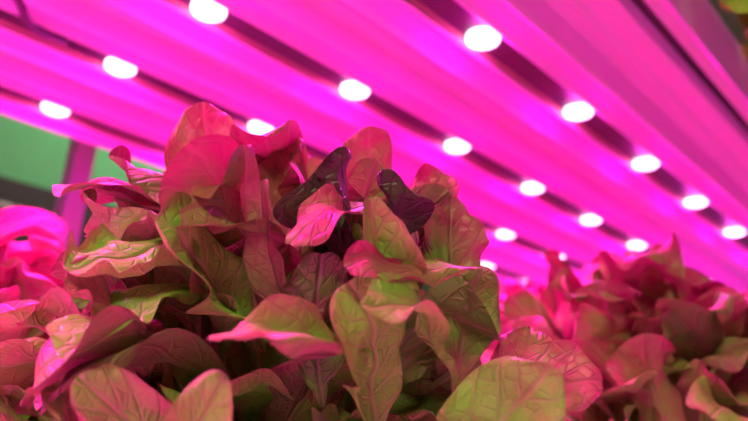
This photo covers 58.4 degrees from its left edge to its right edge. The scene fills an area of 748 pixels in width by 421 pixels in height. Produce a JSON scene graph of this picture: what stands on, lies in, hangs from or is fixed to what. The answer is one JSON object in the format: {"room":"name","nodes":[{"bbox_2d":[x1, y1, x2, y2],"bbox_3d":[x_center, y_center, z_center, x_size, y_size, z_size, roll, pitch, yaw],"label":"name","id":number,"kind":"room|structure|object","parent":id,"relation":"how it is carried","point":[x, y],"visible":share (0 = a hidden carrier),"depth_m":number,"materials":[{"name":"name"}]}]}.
{"room":"greenhouse","nodes":[
{"label":"greenhouse","id":0,"kind":"room"},
{"bbox_2d":[0,114,430,291],"bbox_3d":[-1.078,0.432,2.365,0.050,2.700,8.000,-13,-24,41],"label":"wall","id":1,"kind":"structure","parent":0,"point":[32,154],"depth_m":2.37,"materials":[{"name":"green paint"}]},
{"bbox_2d":[0,176,110,246],"bbox_3d":[-1.407,0.712,1.856,0.038,1.820,1.400,-13,-24,41],"label":"notice board","id":2,"kind":"object","parent":1,"relation":"attached to","point":[13,192],"visible":0.04,"depth_m":2.28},
{"bbox_2d":[0,202,13,206],"bbox_3d":[-1.222,-0.019,2.220,0.002,0.012,0.048,-13,-24,41],"label":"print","id":3,"kind":"object","parent":2,"relation":"attached to","point":[2,204],"depth_m":2.22},
{"bbox_2d":[499,283,537,296],"bbox_3d":[2.495,0.579,2.156,5.400,2.700,0.050,-13,-24,41],"label":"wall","id":4,"kind":"structure","parent":0,"point":[500,284],"depth_m":3.91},
{"bbox_2d":[708,0,744,46],"bbox_3d":[0.407,-1.200,1.512,7.000,0.050,8.000,-13,-24,41],"label":"ceiling","id":5,"kind":"structure","parent":0,"point":[730,19],"depth_m":2.65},
{"bbox_3d":[0.251,1.414,0.673,7.000,0.050,8.000,-13,-24,41],"label":"floor","id":6,"kind":"structure","parent":0,"visible":0},
{"bbox_2d":[51,137,96,254],"bbox_3d":[0.497,0.397,1.144,1.420,2.200,3.150,-13,-24,41],"label":"rack","id":7,"kind":"object","parent":6,"relation":"on","point":[80,157],"depth_m":1.16,"materials":[{"name":"metal"}]},
{"bbox_2d":[0,206,66,394],"bbox_3d":[-0.307,0.103,0.482,0.297,0.213,0.317,8,-18,-13],"label":"leaf lettuce","id":8,"kind":"object","parent":7,"relation":"on","point":[26,267],"visible":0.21,"depth_m":0.48,"materials":[{"name":"plant"}]},
{"bbox_2d":[0,50,548,294],"bbox_3d":[0.157,0.067,1.534,0.187,0.063,3.150,-13,-24,41],"label":"light bar","id":9,"kind":"object","parent":7,"relation":"attached to","point":[31,93],"visible":0.13,"depth_m":0.95,"materials":[{"name":"metal"}]},
{"bbox_2d":[0,102,602,420],"bbox_3d":[-0.045,0.065,0.352,0.334,0.237,0.283,-13,-24,41],"label":"leaf lettuce","id":10,"kind":"object","parent":7,"relation":"on","point":[252,277],"visible":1,"depth_m":0.27,"materials":[{"name":"plant"}]},
{"bbox_2d":[0,0,602,281],"bbox_3d":[0.294,0.035,1.410,0.187,0.063,3.150,-13,-24,41],"label":"light bar","id":11,"kind":"object","parent":7,"relation":"attached to","point":[108,50],"visible":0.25,"depth_m":0.84,"materials":[{"name":"metal"}]},
{"bbox_2d":[13,0,67,44],"bbox_3d":[-0.376,-0.227,0.636,0.039,0.033,0.255,-3,-19,19],"label":"power cable","id":12,"kind":"object","parent":11,"relation":"attached to","point":[21,6],"visible":1,"depth_m":0.70,"materials":[{"name":"black plastic"}]},
{"bbox_2d":[98,0,747,292],"bbox_3d":[0.430,0.004,1.287,0.187,0.063,3.150,-13,-24,41],"label":"light bar","id":13,"kind":"object","parent":7,"relation":"attached to","point":[313,52],"visible":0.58,"depth_m":0.86,"materials":[{"name":"metal"}]},
{"bbox_2d":[487,278,545,350],"bbox_3d":[0.218,0.250,0.978,0.333,0.301,0.347,17,-22,-36],"label":"leaf lettuce","id":14,"kind":"object","parent":7,"relation":"on","point":[532,285],"visible":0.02,"depth_m":1.00,"materials":[{"name":"plant"}]},
{"bbox_2d":[326,0,747,274],"bbox_3d":[0.598,-0.035,1.134,0.272,0.063,3.150,-13,-24,41],"label":"light bar","id":15,"kind":"object","parent":7,"relation":"attached to","point":[649,98],"visible":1,"depth_m":0.78,"materials":[{"name":"metal"}]},
{"bbox_2d":[719,0,747,60],"bbox_3d":[0.394,-0.213,0.679,0.062,0.159,0.524,-13,-24,41],"label":"trailing plant","id":16,"kind":"object","parent":15,"relation":"hanging from","point":[740,7],"visible":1,"depth_m":0.62,"materials":[{"name":"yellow plant"}]},
{"bbox_2d":[480,232,747,420],"bbox_3d":[0.214,0.143,0.539,0.323,0.236,0.308,-13,-24,41],"label":"leaf lettuce","id":17,"kind":"object","parent":7,"relation":"on","point":[667,341],"visible":0.8,"depth_m":0.47,"materials":[{"name":"plant"}]},
{"bbox_2d":[740,290,747,297],"bbox_3d":[0.470,0.210,0.767,0.333,0.273,0.312,1,-18,8],"label":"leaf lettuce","id":18,"kind":"object","parent":7,"relation":"on","point":[744,294],"visible":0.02,"depth_m":0.81,"materials":[{"name":"plant"}]}
]}

